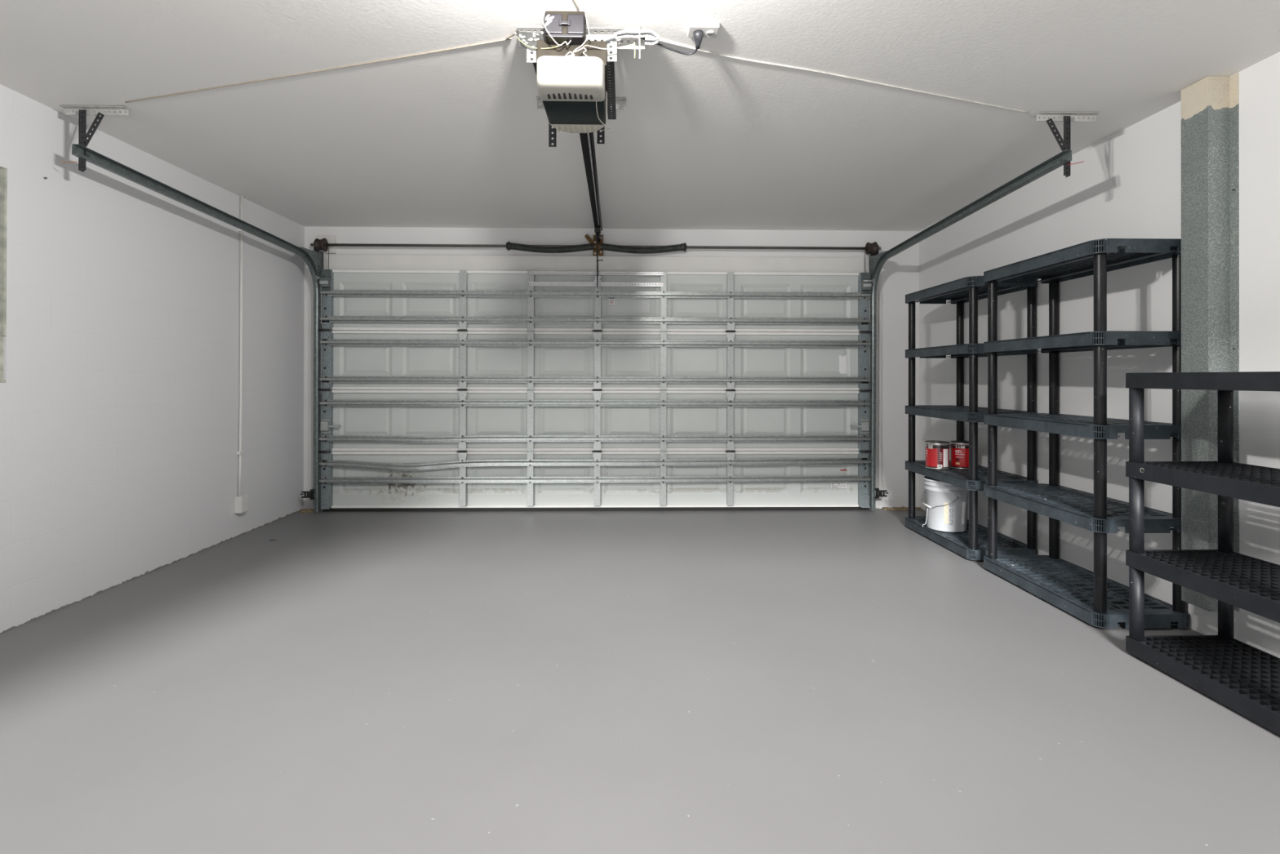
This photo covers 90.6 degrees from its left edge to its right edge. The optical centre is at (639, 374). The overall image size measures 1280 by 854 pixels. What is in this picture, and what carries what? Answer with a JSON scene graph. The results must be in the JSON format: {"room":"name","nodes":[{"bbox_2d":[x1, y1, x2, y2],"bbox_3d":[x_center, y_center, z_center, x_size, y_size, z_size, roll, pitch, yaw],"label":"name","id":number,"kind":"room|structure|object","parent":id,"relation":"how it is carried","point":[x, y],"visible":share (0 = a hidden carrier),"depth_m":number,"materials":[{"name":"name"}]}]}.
{"room":"garage","nodes":[
{"label":"garage","id":0,"kind":"room"},
{"bbox_2d":[0,84,304,633],"bbox_3d":[-3.042,-0.073,2.629,0.200,2.533,6.392,0,0,-1],"label":"wall","id":1,"kind":"structure","parent":0,"point":[119,396],"depth_m":3.66,"materials":[{"name":"white paint"}]},
{"bbox_2d":[0,165,7,382],"bbox_3d":[-3.018,-0.463,2.466,0.159,0.999,0.963,0,0,-1],"label":"window","id":2,"kind":"structure","parent":1,"relation":"in","point":[3,171],"depth_m":2.94,"materials":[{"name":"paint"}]},
{"bbox_2d":[234,195,248,513],"bbox_3d":[-2.961,-0.154,4.710,0.056,2.355,0.082,0,0,-1],"label":"conduit","id":3,"kind":"object","parent":1,"relation":"attached to","point":[241,501],"visible":0.88,"depth_m":4.71,"materials":[{"name":"white paint"}]},
{"bbox_2d":[234,494,248,513],"bbox_3d":[-2.963,0.960,4.707,0.056,0.126,0.082,0,0,-1],"label":"outlet","id":4,"kind":"object","parent":3,"relation":"attached to","point":[241,501],"depth_m":4.67,"materials":[{"name":"white paint"}]},
{"bbox_2d":[303,226,919,508],"bbox_3d":[-0.230,-0.056,5.814,5.567,2.533,0.150,0,0,-1],"label":"wall","id":5,"kind":"structure","parent":0,"point":[900,272],"depth_m":5.78,"materials":[{"name":"white paint"}]},
{"bbox_2d":[71,143,323,512],"bbox_3d":[-2.801,0.035,4.365,0.081,2.307,2.576,0,0,-1],"label":"door track","id":6,"kind":"object","parent":5,"relation":"attached to","point":[313,259],"visible":0.97,"depth_m":4.98,"materials":[{"name":"metal"}]},
{"bbox_2d":[300,488,314,499],"bbox_3d":[-2.866,1.034,5.466,0.118,0.090,0.055,0,0,-1],"label":"sensor","id":7,"kind":"object","parent":6,"relation":"attached to","point":[309,495],"visible":1,"depth_m":5.45,"materials":[{"name":"black plastic"}]},
{"bbox_2d":[315,269,874,511],"bbox_3d":[-0.373,0.144,5.598,4.887,2.125,0.170,0,0,-1],"label":"garage door","id":8,"kind":"structure","parent":6,"relation":"attached to","point":[442,390],"depth_m":5.62,"materials":[{"name":"white metal"}]},
{"bbox_2d":[307,253,324,502],"bbox_3d":[-2.893,0.025,5.662,0.130,2.240,0.034,0,0,-1],"label":"trim","id":9,"kind":"structure","parent":5,"relation":"attached to","point":[311,284],"depth_m":5.65,"materials":[{"name":"white paint"}]},
{"bbox_2d":[317,235,336,253],"bbox_3d":[-2.800,-1.165,5.664,0.150,0.160,0.042,0,0,-1],"label":"trim","id":10,"kind":"structure","parent":5,"relation":"attached to","point":[331,238],"depth_m":5.64,"materials":[{"name":"white paint"}]},
{"bbox_2d":[326,253,864,272],"bbox_3d":[-0.379,-0.993,5.717,4.835,0.150,0.042,0,0,-1],"label":"trim","id":11,"kind":"structure","parent":5,"relation":"attached to","point":[336,261],"depth_m":5.70,"materials":[{"name":"white paint"}]},
{"bbox_2d":[310,234,880,272],"bbox_3d":[-0.371,-0.087,5.644,5.060,2.355,0.139,0,0,-1],"label":"spring","id":12,"kind":"object","parent":5,"relation":"attached to","point":[322,244],"visible":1,"depth_m":5.62,"materials":[{"name":"metal"}]},
{"bbox_2d":[865,269,881,508],"bbox_3d":[2.128,0.131,5.772,0.135,2.170,0.037,0,0,-1],"label":"trim","id":13,"kind":"structure","parent":5,"relation":"attached to","point":[878,304],"depth_m":5.76,"materials":[{"name":"white paint"}]},
{"bbox_2d":[868,150,1071,511],"bbox_3d":[2.112,0.046,4.448,0.081,2.307,2.631,0,0,-1],"label":"door track","id":14,"kind":"object","parent":5,"relation":"attached to","point":[876,262],"visible":0.92,"depth_m":4.98,"materials":[{"name":"metal"}]},
{"bbox_2d":[874,487,888,498],"bbox_3d":[2.124,1.045,5.578,0.118,0.090,0.055,0,0,-1],"label":"sensor","id":15,"kind":"object","parent":14,"relation":"attached to","point":[878,492],"visible":1,"depth_m":5.56,"materials":[{"name":"black plastic"}]},
{"bbox_2d":[876,408,888,498],"bbox_3d":[2.165,0.690,5.663,0.117,0.871,0.034,0,0,-1],"label":"wire","id":16,"kind":"object","parent":14,"relation":"attached to","point":[877,409],"visible":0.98,"depth_m":5.67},
{"bbox_2d":[0,507,1279,853],"bbox_3d":[-0.163,1.260,2.689,5.867,0.120,6.392,0,0,-1],"label":"floor","id":17,"kind":"structure","parent":0,"point":[567,682],"depth_m":2.30,"materials":[{"name":"grey paint"}]},
{"bbox_2d":[298,508,319,513],"bbox_3d":[-2.906,1.199,5.586,0.174,0.016,0.148,0,0,-11],"label":"debris","id":18,"kind":"object","parent":17,"relation":"on","point":[304,510],"visible":0.73,"depth_m":5.55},
{"bbox_2d":[882,506,923,511],"bbox_3d":[2.368,1.210,5.716,0.358,0.017,0.143,0,0,-1],"label":"debris","id":19,"kind":"object","parent":17,"relation":"on","point":[895,508],"visible":0.89,"depth_m":5.70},
{"bbox_2d":[905,275,1037,560],"bbox_3d":[2.349,0.282,4.583,0.464,1.836,0.990,0,0,-1],"label":"storage rack","id":20,"kind":"object","parent":17,"relation":"on","point":[971,544],"visible":0.77,"depth_m":4.26,"materials":[{"name":"plastic"}]},
{"bbox_2d":[924,440,951,469],"bbox_3d":[2.176,0.587,4.649,0.189,0.197,0.182,0,0,-1],"label":"paint can","id":21,"kind":"object","parent":20,"relation":"on","point":[937,452],"visible":1,"depth_m":4.59,"materials":[{"name":"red metal"}]},
{"bbox_2d":[921,475,968,532],"bbox_3d":[2.252,0.949,4.668,0.331,0.368,0.316,0,0,-1],"label":"bucket","id":22,"kind":"object","parent":20,"relation":"on","point":[946,504],"visible":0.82,"depth_m":4.55,"materials":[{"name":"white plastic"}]},
{"bbox_2d":[949,505,953,524],"bbox_3d":[2.226,1.002,4.532,0.032,0.150,0.007,0,0,14],"label":"print","id":23,"kind":"object","parent":22,"relation":"attached to","point":[951,507],"depth_m":4.53,"materials":[{"name":"grey paper"}]},
{"bbox_2d":[954,297,963,303],"bbox_3d":[2.546,-0.601,5.059,0.052,0.065,0.052,0,0,-1],"label":"socket","id":24,"kind":"object","parent":20,"relation":"attached to","point":[955,298],"depth_m":5.03,"materials":[{"name":"plastic"}]},
{"bbox_2d":[954,354,963,358],"bbox_3d":[2.545,-0.165,5.058,0.052,0.065,0.052,0,0,-1],"label":"socket","id":25,"kind":"object","parent":20,"relation":"attached to","point":[961,357],"depth_m":5.03,"materials":[{"name":"plastic"}]},
{"bbox_2d":[949,440,968,469],"bbox_3d":[2.370,0.589,4.653,0.178,0.193,0.183,0,0,-1],"label":"paint can","id":26,"kind":"object","parent":20,"relation":"on","point":[959,450],"visible":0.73,"depth_m":4.60,"materials":[{"name":"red metal"}]},
{"bbox_2d":[906,275,1032,303],"bbox_3d":[2.351,-0.603,4.586,0.463,0.066,0.990,0,0,-1],"label":"shelf","id":27,"kind":"object","parent":20,"relation":"attached to","point":[957,291],"depth_m":4.51,"materials":[{"name":"plastic"}]},
{"bbox_2d":[906,342,1032,358],"bbox_3d":[2.350,-0.167,4.584,0.463,0.066,0.990,0,0,-1],"label":"shelf","id":28,"kind":"object","parent":20,"relation":"attached to","point":[971,349],"depth_m":4.44,"materials":[{"name":"plastic"}]},
{"bbox_2d":[906,404,1032,422],"bbox_3d":[2.349,0.277,4.583,0.463,0.066,0.990,0,0,-1],"label":"shelf","id":29,"kind":"object","parent":20,"relation":"attached to","point":[958,412],"depth_m":4.42,"materials":[{"name":"plastic"}]},
{"bbox_2d":[906,460,1032,490],"bbox_3d":[2.348,0.719,4.581,0.463,0.066,0.990,0,0,-1],"label":"shelf","id":30,"kind":"object","parent":20,"relation":"attached to","point":[958,477],"depth_m":4.35,"materials":[{"name":"plastic"}]},
{"bbox_2d":[906,515,1032,560],"bbox_3d":[2.347,1.167,4.580,0.463,0.066,0.990,0,0,-1],"label":"shelf","id":31,"kind":"object","parent":20,"relation":"attached to","point":[957,542],"depth_m":4.34,"materials":[{"name":"plastic"}]},
{"bbox_2d":[965,275,977,287],"bbox_3d":[2.156,-0.605,4.112,0.052,0.065,0.052,0,0,-1],"label":"socket","id":32,"kind":"object","parent":20,"relation":"attached to","point":[971,281],"depth_m":4.11,"materials":[{"name":"plastic"}]},
{"bbox_2d":[965,343,977,353],"bbox_3d":[2.155,-0.169,4.111,0.052,0.065,0.052,0,0,-1],"label":"socket","id":33,"kind":"object","parent":20,"relation":"attached to","point":[970,348],"depth_m":4.10,"materials":[{"name":"plastic"}]},
{"bbox_2d":[965,411,977,422],"bbox_3d":[2.154,0.275,4.109,0.052,0.065,0.052,0,0,-1],"label":"socket","id":34,"kind":"object","parent":20,"relation":"attached to","point":[971,416],"depth_m":4.10,"materials":[{"name":"plastic"}]},
{"bbox_2d":[965,479,977,490],"bbox_3d":[2.153,0.717,4.108,0.052,0.065,0.052,0,0,-1],"label":"socket","id":35,"kind":"object","parent":20,"relation":"attached to","point":[971,484],"depth_m":4.10,"materials":[{"name":"plastic"}]},
{"bbox_2d":[965,548,977,560],"bbox_3d":[2.152,1.165,4.106,0.052,0.065,0.052,0,0,-1],"label":"socket","id":36,"kind":"object","parent":20,"relation":"attached to","point":[971,553],"depth_m":4.10,"materials":[{"name":"plastic"}]},
{"bbox_2d":[1027,278,1037,287],"bbox_3d":[2.567,-0.604,4.122,0.052,0.065,0.052,0,0,-1],"label":"socket","id":37,"kind":"object","parent":20,"relation":"attached to","point":[1031,285],"depth_m":4.10,"materials":[{"name":"plastic"}]},
{"bbox_2d":[1029,548,1037,555],"bbox_3d":[2.563,1.166,4.115,0.052,0.065,0.052,0,0,-1],"label":"socket","id":38,"kind":"object","parent":20,"relation":"attached to","point":[1032,551],"depth_m":4.09,"materials":[{"name":"plastic"}]},
{"bbox_2d":[983,238,1188,628],"bbox_3d":[2.374,0.278,3.478,0.464,1.836,0.990,0,0,-1],"label":"storage rack","id":39,"kind":"object","parent":17,"relation":"on","point":[1097,513],"visible":0.9,"depth_m":3.25,"materials":[{"name":"plastic"}]},
{"bbox_2d":[983,484,988,495],"bbox_3d":[2.157,0.717,3.941,0.052,0.065,0.052,0,0,-1],"label":"socket","id":40,"kind":"object","parent":39,"relation":"attached to","point":[984,485],"depth_m":3.91,"materials":[{"name":"plastic"}]},
{"bbox_2d":[983,555,988,568],"bbox_3d":[2.156,1.165,3.939,0.052,0.065,0.052,0,0,-1],"label":"socket","id":41,"kind":"object","parent":39,"relation":"attached to","point":[986,557],"depth_m":3.91,"materials":[{"name":"plastic"}]},
{"bbox_2d":[983,271,993,283],"bbox_3d":[2.159,-0.605,3.946,0.052,0.065,0.052,0,0,-1],"label":"socket","id":42,"kind":"object","parent":39,"relation":"attached to","point":[984,273],"depth_m":3.92,"materials":[{"name":"plastic"}]},
{"bbox_2d":[1045,274,1057,283],"bbox_3d":[2.571,-0.604,3.955,0.052,0.065,0.052,0,0,-1],"label":"socket","id":43,"kind":"object","parent":39,"relation":"attached to","point":[1053,281],"depth_m":3.93,"materials":[{"name":"plastic"}]},
{"bbox_2d":[1045,347,1057,352],"bbox_3d":[2.570,-0.168,3.953,0.052,0.065,0.052,0,0,-1],"label":"socket","id":44,"kind":"object","parent":39,"relation":"attached to","point":[1055,351],"depth_m":3.93,"materials":[{"name":"plastic"}]},
{"bbox_2d":[985,238,1181,283],"bbox_3d":[2.376,-0.607,3.481,0.463,0.066,0.990,0,0,-1],"label":"shelf","id":45,"kind":"object","parent":39,"relation":"attached to","point":[1075,261],"depth_m":3.31,"materials":[{"name":"plastic"}]},
{"bbox_2d":[985,330,1181,352],"bbox_3d":[2.374,-0.171,3.480,0.463,0.066,0.990,0,0,-1],"label":"shelf","id":46,"kind":"object","parent":39,"relation":"attached to","point":[1095,340],"depth_m":3.16,"materials":[{"name":"plastic"}]},
{"bbox_2d":[985,413,1181,439],"bbox_3d":[2.374,0.273,3.478,0.463,0.066,0.990,0,0,-1],"label":"shelf","id":47,"kind":"object","parent":39,"relation":"attached to","point":[1083,426],"depth_m":3.20,"materials":[{"name":"plastic"}]},
{"bbox_2d":[985,483,1181,533],"bbox_3d":[2.373,0.715,3.477,0.463,0.066,0.990,0,0,-1],"label":"shelf","id":48,"kind":"object","parent":39,"relation":"attached to","point":[1072,506],"depth_m":3.30,"materials":[{"name":"plastic"}]},
{"bbox_2d":[985,555,1183,628],"bbox_3d":[2.372,1.163,3.475,0.463,0.066,0.990,0,0,-1],"label":"shelf","id":49,"kind":"object","parent":39,"relation":"attached to","point":[1032,573],"depth_m":3.34,"materials":[{"name":"plastic"}]},
{"bbox_2d":[1089,238,1108,254],"bbox_3d":[2.180,-0.608,3.008,0.052,0.065,0.052,0,0,-1],"label":"socket","id":50,"kind":"object","parent":39,"relation":"attached to","point":[1097,246],"depth_m":3.00,"materials":[{"name":"plastic"}]},
{"bbox_2d":[1089,330,1108,345],"bbox_3d":[2.179,-0.172,3.006,0.052,0.065,0.052,0,0,-1],"label":"socket","id":51,"kind":"object","parent":39,"relation":"attached to","point":[1096,337],"depth_m":3.00,"materials":[{"name":"plastic"}]},
{"bbox_2d":[1089,424,1108,439],"bbox_3d":[2.179,0.272,3.005,0.052,0.065,0.052,0,0,-1],"label":"socket","id":52,"kind":"object","parent":39,"relation":"attached to","point":[1096,431],"depth_m":3.00,"materials":[{"name":"plastic"}]},
{"bbox_2d":[1089,516,1108,533],"bbox_3d":[2.178,0.714,3.003,0.052,0.065,0.052,0,0,-1],"label":"socket","id":53,"kind":"object","parent":39,"relation":"attached to","point":[1097,524],"depth_m":3.00,"materials":[{"name":"plastic"}]},
{"bbox_2d":[1089,610,1108,628],"bbox_3d":[2.177,1.162,3.001,0.052,0.065,0.052,0,0,-1],"label":"socket","id":54,"kind":"object","parent":39,"relation":"attached to","point":[1100,619],"depth_m":3.00,"materials":[{"name":"plastic"}]},
{"bbox_2d":[1173,246,1181,254],"bbox_3d":[2.591,-0.608,3.017,0.052,0.065,0.052,0,0,-1],"label":"socket","id":55,"kind":"object","parent":39,"relation":"attached to","point":[1175,247],"depth_m":3.03,"materials":[{"name":"plastic"}]},
{"bbox_2d":[1173,610,1188,627],"bbox_3d":[2.588,1.163,3.011,0.052,0.065,0.052,0,0,-1],"label":"socket","id":56,"kind":"object","parent":39,"relation":"attached to","point":[1184,615],"depth_m":2.98,"materials":[{"name":"plastic"}]},
{"bbox_2d":[1125,371,1279,735],"bbox_3d":[2.326,0.591,2.280,0.445,1.200,0.918,0,0,-1],"label":"storage rack","id":57,"kind":"object","parent":17,"relation":"on","point":[1234,672],"visible":1,"depth_m":2.51,"materials":[{"name":"black plastic"}]},
{"bbox_2d":[1125,371,1279,391],"bbox_3d":[2.328,0.024,2.282,0.442,0.066,0.918,0,0,-1],"label":"shelf","id":58,"kind":"object","parent":57,"relation":"attached to","point":[1236,380],"depth_m":2.36,"materials":[{"name":"black plastic"}]},
{"bbox_2d":[1125,461,1279,506],"bbox_3d":[2.328,0.406,2.280,0.442,0.066,0.918,0,0,-1],"label":"shelf","id":59,"kind":"object","parent":57,"relation":"attached to","point":[1250,482],"depth_m":2.43,"materials":[{"name":"black plastic"}]},
{"bbox_2d":[1125,549,1279,622],"bbox_3d":[2.327,0.788,2.279,0.442,0.066,0.918,0,0,-1],"label":"shelf","id":60,"kind":"object","parent":57,"relation":"attached to","point":[1245,582],"depth_m":2.46,"materials":[{"name":"black plastic"}]},
{"bbox_2d":[1125,635,1279,735],"bbox_3d":[2.326,1.158,2.278,0.442,0.066,0.918,0,0,-1],"label":"shelf","id":61,"kind":"object","parent":57,"relation":"attached to","point":[1234,672],"depth_m":2.46,"materials":[{"name":"black plastic"}]},
{"bbox_2d":[0,0,1279,231],"bbox_3d":[-0.157,-1.408,2.698,5.867,0.150,6.392,0,0,-1],"label":"ceiling","id":62,"kind":"structure","parent":0,"point":[455,138],"depth_m":2.98,"materials":[{"name":"white paint"}]},
{"bbox_2d":[58,105,128,172],"bbox_3d":[-2.723,-1.175,3.160,0.312,0.318,0.038,0,0,-1],"label":"hanger","id":63,"kind":"object","parent":62,"relation":"hanging from","point":[83,111],"visible":0.98,"depth_m":3.15,"materials":[{"name":"metal"}]},
{"bbox_2d":[124,32,515,102],"bbox_3d":[-1.485,-1.320,2.793,2.152,0.032,0.073,0,0,18],"label":"wire","id":64,"kind":"object","parent":62,"relation":"attached to","point":[508,37],"visible":1,"depth_m":2.75,"materials":[{"name":"beige"}]},
{"bbox_2d":[545,11,586,44],"bbox_3d":[-0.276,-1.285,2.347,0.147,0.099,0.084,0,0,-1],"label":"control box","id":65,"kind":"object","parent":62,"relation":"attached to","point":[562,26],"visible":0.98,"depth_m":2.32,"materials":[{"name":"grey metal"}]},
{"bbox_2d":[541,15,571,45],"bbox_3d":[-0.305,-1.253,2.318,0.126,0.084,0.018,0,0,-32],"label":"wire","id":66,"kind":"object","parent":65,"relation":"hanging from","point":[556,42],"visible":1,"depth_m":2.31,"materials":[{"name":"beige"}]},
{"bbox_2d":[572,13,589,56],"bbox_3d":[-0.215,-1.224,2.312,0.066,0.176,0.014,0,0,22],"label":"wire","id":67,"kind":"object","parent":65,"relation":"hanging from","point":[584,13],"visible":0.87,"depth_m":2.31,"materials":[{"name":"beige"}]},
{"bbox_2d":[517,26,644,119],"bbox_3d":[-0.231,-1.261,2.721,0.490,0.138,0.628,0,0,-1],"label":"hanger","id":68,"kind":"object","parent":62,"relation":"attached to","point":[530,37],"visible":0.61,"depth_m":2.45,"materials":[{"name":"metal"}]},
{"bbox_2d":[536,40,608,287],"bbox_3d":[-0.291,-1.044,3.959,0.260,0.546,3.478,0,0,-1],"label":"garage door opener","id":69,"kind":"object","parent":68,"relation":"hanging from","point":[569,88],"visible":0.99,"depth_m":2.37,"materials":[{"name":"grey plastic"}]},
{"bbox_2d":[516,35,559,48],"bbox_3d":[-0.361,-1.254,2.375,0.233,0.072,0.013,0,0,18],"label":"wire","id":70,"kind":"object","parent":69,"relation":"attached to","point":[517,36],"visible":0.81,"depth_m":2.38,"materials":[{"name":"yellow"}]},
{"bbox_2d":[564,51,574,56],"bbox_3d":[-0.260,-1.160,2.314,0.049,0.042,0.006,0,0,-17],"label":"wire","id":71,"kind":"object","parent":69,"relation":"attached to","point":[569,51],"visible":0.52,"depth_m":2.31,"materials":[{"name":"beige"}]},
{"bbox_2d":[595,100,609,130],"bbox_3d":[-0.145,-1.009,2.490,0.037,0.030,0.262,0,0,3],"label":"wire","id":72,"kind":"object","parent":69,"relation":"hanging from","point":[596,100],"visible":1,"depth_m":2.49,"materials":[{"name":"beige"}]},
{"bbox_2d":[574,43,634,52],"bbox_3d":[-0.134,-1.218,2.367,0.230,0.072,0.022,0,0,-19],"label":"wire","id":73,"kind":"object","parent":69,"relation":"attached to","point":[581,48],"visible":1,"depth_m":2.37,"materials":[{"name":"beige"}]},
{"bbox_2d":[536,96,626,146],"bbox_3d":[-0.282,-1.208,3.047,0.430,0.242,0.044,0,0,-1],"label":"hanger","id":74,"kind":"object","parent":62,"relation":"attached to","point":[620,101],"visible":0.28,"depth_m":3.03,"materials":[{"name":"metal"}]},
{"bbox_2d":[687,22,719,37],"bbox_3d":[0.242,-1.321,2.430,0.116,0.025,0.077,0,0,-1],"label":"outlet","id":75,"kind":"object","parent":62,"relation":"attached to","point":[710,29],"visible":0.97,"depth_m":2.41,"materials":[{"name":"white plastic"}]},
{"bbox_2d":[605,29,702,55],"bbox_3d":[0.042,-1.248,2.444,0.399,0.131,0.093,0,0,-3],"label":"power cord","id":76,"kind":"object","parent":75,"relation":"attached to","point":[698,34],"visible":0.77,"depth_m":2.43,"materials":[{"name":"white plastic"}]},
{"bbox_2d":[613,28,660,44],"bbox_3d":[-0.012,-1.286,2.407,0.177,0.057,0.030,0,0,-1],"label":"bundle","id":77,"kind":"object","parent":76,"relation":"attached to","point":[651,36],"visible":1,"depth_m":2.40,"materials":[{"name":"plastic"}]},
{"bbox_2d":[638,23,640,58],"bbox_3d":[-0.003,-1.264,2.399,0.009,0.132,0.018,0,0,-1],"label":"cable tie","id":78,"kind":"object","parent":77,"relation":"hanging from","point":[638,24],"visible":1,"depth_m":2.39,"materials":[{"name":"plastic"}]},
{"bbox_2d":[706,30,714,35],"bbox_3d":[0.271,-1.313,2.431,0.031,0.008,0.031,0,0,10],"label":"receptacle","id":79,"kind":"object","parent":75,"relation":"attached to","point":[708,33],"depth_m":2.43,"materials":[{"name":"white plastic"}]},
{"bbox_2d":[658,39,1029,112],"bbox_3d":[0.982,-1.319,2.850,2.078,0.025,0.060,0,0,-21],"label":"wire","id":80,"kind":"object","parent":62,"relation":"attached to","point":[660,40],"visible":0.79,"depth_m":2.80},
{"bbox_2d":[1036,111,1100,177],"bbox_3d":[2.170,-1.164,3.209,0.307,0.318,0.038,0,0,-1],"label":"hanger","id":81,"kind":"object","parent":62,"relation":"hanging from","point":[1068,117],"visible":0.94,"depth_m":3.20,"materials":[{"name":"metal"}]},
{"bbox_2d":[919,51,1279,657],"bbox_3d":[2.723,-0.060,2.758,0.200,2.533,6.392,0,0,-1],"label":"wall","id":82,"kind":"structure","parent":0,"point":[1127,184],"depth_m":3.48,"materials":[{"name":"white paint"}]},
{"bbox_2d":[1181,72,1239,611],"bbox_3d":[2.570,-0.139,2.859,0.102,2.374,0.177,0,0,-1],"label":"pillar","id":83,"kind":"structure","parent":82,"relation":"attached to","point":[1210,106],"depth_m":2.82,"materials":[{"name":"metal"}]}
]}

